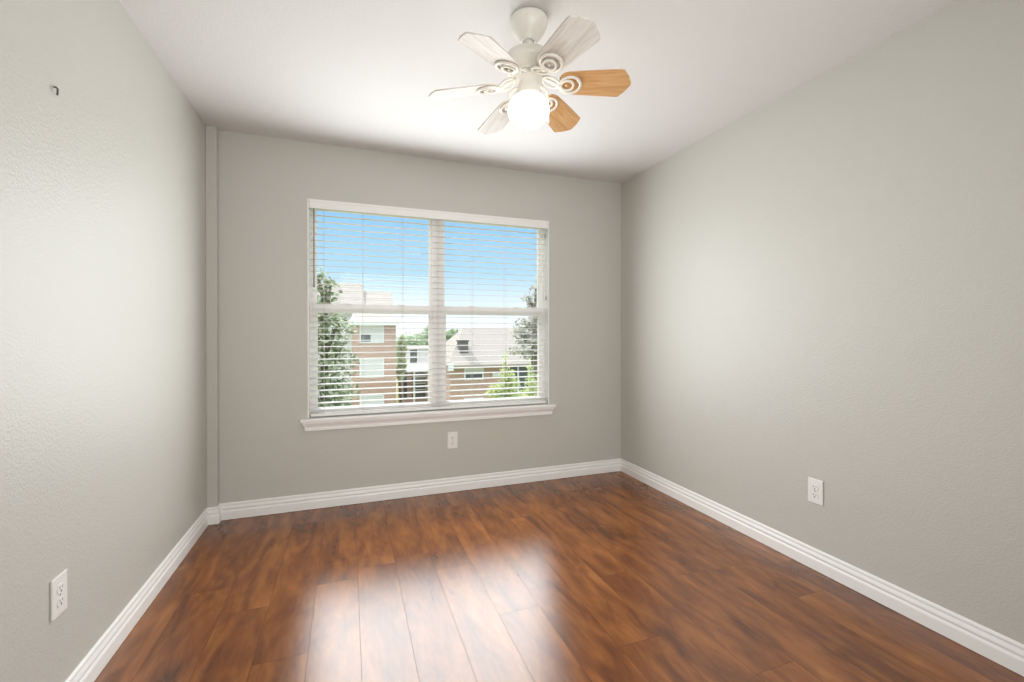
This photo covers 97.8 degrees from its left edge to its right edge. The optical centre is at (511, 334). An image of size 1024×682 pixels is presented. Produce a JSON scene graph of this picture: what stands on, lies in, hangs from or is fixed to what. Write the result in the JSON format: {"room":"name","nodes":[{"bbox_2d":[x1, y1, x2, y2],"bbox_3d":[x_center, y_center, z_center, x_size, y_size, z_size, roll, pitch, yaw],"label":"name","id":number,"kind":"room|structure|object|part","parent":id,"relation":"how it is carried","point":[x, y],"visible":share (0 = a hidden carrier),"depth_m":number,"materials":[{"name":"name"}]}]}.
{"room":"empty bedroom","nodes":[
{"label":"empty bedroom","id":0,"kind":"room"},
{"bbox_2d":[0,0,205,681],"bbox_3d":[-1.291,-0.048,0.941,0.140,2.440,4.134,0,0,-20],"label":"wall","id":1,"kind":"structure","parent":0,"point":[103,179],"depth_m":1.51,"materials":[{"name":"grey paint"}]},
{"bbox_2d":[50,569,66,621],"bbox_3d":[-1.357,0.782,1.340,0.008,0.121,0.076,0,0,-20],"label":"electrical outlet","id":2,"kind":"object","parent":1,"relation":"attached to","point":[58,585],"visible":1,"depth_m":1.33,"materials":[{"name":"white plastic"}]},
{"bbox_2d":[57,594,64,607],"bbox_3d":[-1.354,0.801,1.341,0.002,0.027,0.034,0,0,-20],"label":"receptacle","id":3,"kind":"object","parent":2,"relation":"attached to","point":[60,597],"depth_m":1.34,"materials":[{"name":"white plastic"}]},
{"bbox_2d":[57,582,64,594],"bbox_3d":[-1.354,0.762,1.341,0.002,0.027,0.034,0,0,-20],"label":"receptacle","id":4,"kind":"object","parent":2,"relation":"attached to","point":[60,585],"depth_m":1.34,"materials":[{"name":"white plastic"}]},
{"bbox_2d":[65,508,207,681],"bbox_3d":[-1.210,1.119,0.947,0.014,0.102,3.802,0,0,-20],"label":"baseboard","id":5,"kind":"structure","parent":1,"relation":"attached to","point":[97,658],"depth_m":1.79,"materials":[{"name":"white paint"}]},
{"bbox_2d":[219,130,620,503],"bbox_3d":[-0.504,-0.056,3.354,2.995,2.440,0.140,0,0,-20],"label":"wall","id":6,"kind":"structure","parent":0,"point":[266,184],"depth_m":3.10,"materials":[{"name":"grey paint"}]},
{"bbox_2d":[205,125,218,507],"bbox_3d":[-1.851,-0.054,2.760,0.058,2.440,0.052,0,0,-20],"label":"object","id":7,"kind":"structure","parent":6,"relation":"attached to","point":[211,132],"depth_m":2.74,"materials":[{"name":"grey paint"}]},
{"bbox_2d":[207,458,620,524],"bbox_3d":[-0.469,1.111,3.261,2.995,0.102,0.066,0,0,-20],"label":"baseboard","id":8,"kind":"structure","parent":6,"relation":"attached to","point":[275,505],"depth_m":3.16,"materials":[{"name":"white paint"}]},
{"bbox_2d":[300,198,555,430],"bbox_3d":[-0.546,-0.131,3.317,1.853,1.542,0.171,0,0,-20],"label":"window","id":9,"kind":"structure","parent":6,"relation":"in","point":[436,296],"depth_m":3.33,"materials":[{"name":"white paint"}]},
{"bbox_3d":[-0.989,-0.510,3.228,0.804,0.724,0.024,0,0,-20],"label":"sash","id":10,"kind":"part","parent":9,"relation":"part of","materials":[{"name":"white plastic"}]},
{"bbox_3d":[-0.980,0.166,3.205,0.804,0.747,0.026,0,0,-20],"label":"sash","id":11,"kind":"part","parent":9,"relation":"part of","materials":[{"name":"white plastic"}]},
{"bbox_3d":[-0.536,0.574,3.292,1.853,0.025,0.113,0,0,-20],"label":"sill","id":12,"kind":"part","parent":9,"relation":"part of","materials":[{"name":"white paint"}]},
{"bbox_2d":[309,200,547,416],"bbox_3d":[-0.541,-0.172,3.298,1.741,1.451,0.068,0,0,-20],"label":"window blind","id":13,"kind":"object","parent":9,"relation":"attached to","point":[313,204],"visible":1,"depth_m":3.23,"materials":[{"name":"white plastic"}]},
{"bbox_3d":[-0.785,-0.156,3.216,0.002,1.390,0.055,0,0,-20],"label":"ladder cord","id":14,"kind":"part","parent":13,"relation":"part of","materials":[{"name":"white fabric"}]},
{"bbox_3d":[-0.544,0.544,3.307,1.723,0.019,0.050,0,0,-20],"label":"rail","id":15,"kind":"part","parent":13,"relation":"part of","materials":[{"name":"white plastic"}]},
{"bbox_3d":[-0.154,-0.511,3.533,0.804,0.724,0.024,0,0,-20],"label":"sash","id":16,"kind":"part","parent":9,"relation":"part of","materials":[{"name":"white plastic"}]},
{"bbox_3d":[-0.145,0.165,3.510,0.804,0.747,0.026,0,0,-20],"label":"sash","id":17,"kind":"part","parent":9,"relation":"part of","materials":[{"name":"white plastic"}]},
{"bbox_2d":[447,432,457,448],"bbox_3d":[-0.440,0.784,3.302,0.076,0.121,0.008,0,0,-20],"label":"electrical outlet","id":18,"kind":"object","parent":6,"relation":"attached to","point":[452,437],"visible":1,"depth_m":3.30,"materials":[{"name":"white plastic"}]},
{"bbox_2d":[119,0,955,183],"bbox_3d":[0.181,-1.330,1.474,3.275,0.120,4.134,0,0,-20],"label":"ceiling","id":19,"kind":"structure","parent":0,"point":[358,74],"depth_m":2.12,"materials":[{"name":"white paint"}]},
{"bbox_2d":[429,7,630,134],"bbox_3d":[0.069,-1.052,1.800,0.758,0.438,0.807,0,0,-20],"label":"ceiling fan","id":20,"kind":"object","parent":19,"relation":"hanging from","point":[529,64],"visible":1,"depth_m":1.75,"materials":[{"name":"white metal"}]},
{"bbox_3d":[-0.196,-0.981,1.809,0.286,0.039,0.131,-7,0,2],"label":"blade","id":21,"kind":"part","parent":20,"relation":"part of","materials":[{"name":"white wood"}]},
{"bbox_3d":[-0.073,-0.992,1.576,0.131,0.039,0.286,0,4,32],"label":"blade","id":22,"kind":"part","parent":20,"relation":"part of","materials":[{"name":"white wood"}]},
{"bbox_3d":[-0.057,-0.982,2.033,0.131,0.039,0.286,0,-6,-28],"label":"blade","id":23,"kind":"part","parent":20,"relation":"part of","materials":[{"name":"white wood"}]},
{"bbox_3d":[0.067,-0.898,1.800,0.168,0.130,0.168,0,0,-20],"label":"lamp shade","id":24,"kind":"part","parent":20,"relation":"part of","materials":[{"name":"white glass"}]},
{"bbox_3d":[0.134,-0.928,1.799,0.036,0.164,0.011,0,0,-5],"label":"pull chain","id":25,"kind":"part","parent":20,"relation":"part of","materials":[{"name":"white metal"}]},
{"bbox_3d":[0.207,-0.995,2.025,0.131,0.039,0.286,0,-4,32],"label":"blade","id":26,"kind":"part","parent":20,"relation":"part of","materials":[{"name":"brown wood"}]},
{"bbox_3d":[0.192,-1.012,1.566,0.131,0.039,0.286,0,0,-28],"label":"blade","id":27,"kind":"part","parent":20,"relation":"part of","materials":[{"name":"white wood"}]},
{"bbox_3d":[0.332,-1.006,1.791,0.286,0.039,0.131,1,0,2],"label":"blade","id":28,"kind":"part","parent":20,"relation":"part of","materials":[{"name":"brown wood"}]},
{"bbox_2d":[94,471,1023,681],"bbox_3d":[0.181,1.230,1.483,3.275,0.120,4.134,0,0,-20],"label":"floor","id":29,"kind":"structure","parent":0,"point":[610,576],"depth_m":1.94,"materials":[{"name":"brown wood"}]},
{"bbox_2d":[621,0,1023,643],"bbox_3d":[1.653,-0.052,2.017,0.140,2.440,4.134,0,0,-20],"label":"wall","id":30,"kind":"structure","parent":0,"point":[826,284],"depth_m":2.02,"materials":[{"name":"grey paint"}]},
{"bbox_2d":[808,477,822,505],"bbox_3d":[1.503,0.779,2.215,0.008,0.121,0.076,0,0,-20],"label":"electrical outlet","id":31,"kind":"object","parent":30,"relation":"attached to","point":[815,487],"visible":1,"depth_m":2.21,"materials":[{"name":"white plastic"}]},
{"bbox_2d":[811,492,817,498],"bbox_3d":[1.500,0.798,2.214,0.002,0.027,0.034,0,0,-20],"label":"receptacle","id":32,"kind":"object","parent":31,"relation":"attached to","point":[814,495],"depth_m":2.21,"materials":[{"name":"white plastic"}]},
{"bbox_2d":[811,484,817,490],"bbox_3d":[1.500,0.759,2.213,0.002,0.027,0.034,0,0,-20],"label":"receptacle","id":33,"kind":"object","parent":31,"relation":"attached to","point":[814,487],"depth_m":2.21,"materials":[{"name":"white plastic"}]},
{"bbox_2d":[620,459,1023,676],"bbox_3d":[1.581,1.115,1.994,0.014,0.102,3.854,0,0,-20],"label":"baseboard","id":34,"kind":"structure","parent":30,"relation":"attached to","point":[1007,652],"depth_m":2.00,"materials":[{"name":"white paint"}]},
{"label":"outside","id":35,"kind":"structure","parent":0,"visible":0},
{"bbox_2d":[396,360,398,402],"bbox_3d":[-26.759,6.928,131.579,320.000,0.400,254.500,0,0,-20],"label":"ground","id":36,"kind":"structure","parent":35,"point":[396,360],"depth_m":59.48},
{"bbox_2d":[310,267,360,416],"bbox_3d":[-6.043,2.502,13.854,2.497,9.273,1.788,0,0,0],"label":"leafy tree","id":37,"kind":"object","parent":36,"relation":"on","point":[324,298],"visible":0.38,"depth_m":13.90,"materials":[{"name":"green plant"}]},
{"bbox_2d":[317,282,399,405],"bbox_3d":[-13.941,1.245,38.269,7.238,11.601,18.550,0,0,-20],"label":"apartment building","id":38,"kind":"structure","parent":36,"relation":"on","point":[360,297],"depth_m":30.96,"materials":[{"name":"red brick"}]},
{"bbox_3d":[-9.958,0.246,30.426,0.630,0.545,0.030,0,0,-20],"label":"pane","id":39,"kind":"part","parent":38,"relation":"part of","materials":[{"name":"grey glass"}]},
{"bbox_3d":[-9.586,4.539,30.577,1.421,0.545,0.030,0,0,-20],"label":"pane","id":40,"kind":"part","parent":38,"relation":"part of","materials":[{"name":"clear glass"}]},
{"bbox_3d":[-9.586,2.604,30.570,1.421,0.562,0.030,0,0,-20],"label":"pane","id":41,"kind":"part","parent":38,"relation":"part of","materials":[{"name":"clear glass"}]},
{"bbox_3d":[-9.586,2.042,30.568,1.421,0.562,0.030,0,0,-20],"label":"pane","id":42,"kind":"part","parent":38,"relation":"part of","materials":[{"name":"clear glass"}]},
{"bbox_3d":[-9.586,-0.299,30.560,1.421,0.545,0.030,0,0,-20],"label":"pane","id":43,"kind":"part","parent":38,"relation":"part of","materials":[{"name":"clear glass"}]},
{"bbox_3d":[-9.290,0.245,30.670,0.790,0.545,0.030,0,0,-20],"label":"pane","id":44,"kind":"part","parent":38,"relation":"part of","materials":[{"name":"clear glass"}]},
{"bbox_2d":[396,335,408,402],"bbox_3d":[-8.945,3.550,36.057,1.014,7.019,1.001,0,0,45],"label":"tree","id":45,"kind":"object","parent":36,"relation":"on","point":[399,366],"visible":0.66,"depth_m":35.93,"materials":[{"name":"green plant"}]},
{"bbox_2d":[396,335,424,359],"bbox_3d":[-13.533,3.525,61.733,5.553,6.894,3.794,0,0,-29],"label":"tree","id":46,"kind":"object","parent":36,"relation":"on","point":[411,340],"visible":0.19,"depth_m":61.12,"materials":[{"name":"green plant"}]},
{"bbox_2d":[396,331,427,359],"bbox_3d":[-54.338,3.617,109.223,153.534,9.670,71.638,0,0,-20],"label":"treeline","id":47,"kind":"object","parent":36,"relation":"on","point":[410,331],"visible":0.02,"depth_m":109.84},
{"bbox_2d":[398,346,427,402],"bbox_3d":[-8.848,4.090,45.063,4.679,5.864,5.900,0,0,-20],"label":"house","id":48,"kind":"structure","parent":36,"relation":"on","point":[411,348],"depth_m":43.46,"materials":[{"name":"white"}]},
{"bbox_3d":[-9.555,2.469,43.356,0.680,0.646,0.030,0,0,-20],"label":"pane","id":49,"kind":"part","parent":48,"relation":"part of","materials":[{"name":"grey glass"}]},
{"bbox_3d":[-9.555,1.823,43.354,0.680,0.646,0.030,0,0,-20],"label":"pane","id":50,"kind":"part","parent":48,"relation":"part of","materials":[{"name":"grey glass"}]},
{"bbox_3d":[-9.224,5.253,42.135,0.162,3.558,0.250,0,0,-20],"label":"porch post","id":51,"kind":"part","parent":48,"relation":"part of","materials":[{"name":"white"}]},
{"bbox_2d":[414,325,427,344],"bbox_3d":[-12.867,2.719,70.009,6.011,8.454,3.637,0,0,0],"label":"tree","id":52,"kind":"object","parent":36,"relation":"on","point":[423,337],"visible":0.11,"depth_m":69.71,"materials":[{"name":"green plant"}]},
{"bbox_2d":[446,329,459,340],"bbox_3d":[-7.833,3.099,60.030,4.582,7.761,3.152,0,0,0],"label":"tree","id":53,"kind":"object","parent":36,"relation":"on","point":[452,331],"visible":0.06,"depth_m":59.18,"materials":[{"name":"green plant"}]},
{"bbox_2d":[426,329,532,400],"bbox_3d":[-0.549,3.311,32.324,9.996,7.510,8.320,0,0,-20],"label":"house","id":54,"kind":"structure","parent":36,"relation":"on","point":[463,333],"depth_m":28.42,"materials":[{"name":"red brick"}]},
{"bbox_3d":[-2.380,2.616,27.879,1.076,0.308,0.030,0,0,-20],"label":"pane","id":55,"kind":"part","parent":54,"relation":"part of","materials":[{"name":"grey glass"}]},
{"bbox_3d":[-2.380,2.307,27.878,1.076,0.308,0.030,0,0,-20],"label":"pane","id":56,"kind":"part","parent":54,"relation":"part of","materials":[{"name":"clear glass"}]},
{"bbox_3d":[0.389,3.079,28.855,0.111,2.039,0.080,0,0,-20],"label":"porch post","id":57,"kind":"part","parent":54,"relation":"part of","materials":[{"name":"white"}]},
{"bbox_2d":[484,352,524,397],"bbox_3d":[-0.164,3.804,12.126,1.202,6.660,0.712,0,0,0],"label":"shrub","id":58,"kind":"object","parent":36,"relation":"on","point":[511,374],"visible":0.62,"depth_m":12.00,"materials":[{"name":"green plant"}]},
{"bbox_2d":[506,277,536,389],"bbox_3d":[0.882,2.441,17.371,2.266,9.371,1.325,0,0,0],"label":"tree","id":59,"kind":"object","parent":36,"relation":"on","point":[532,350],"visible":0.37,"depth_m":17.38,"materials":[{"name":"green plant"}]},
{"bbox_2d":[519,358,536,395],"bbox_3d":[0.654,3.940,14.168,1.096,6.375,0.737,0,0,0],"label":"shrub","id":60,"kind":"object","parent":36,"relation":"on","point":[530,368],"visible":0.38,"depth_m":14.12,"materials":[{"name":"green plant"}]}
]}

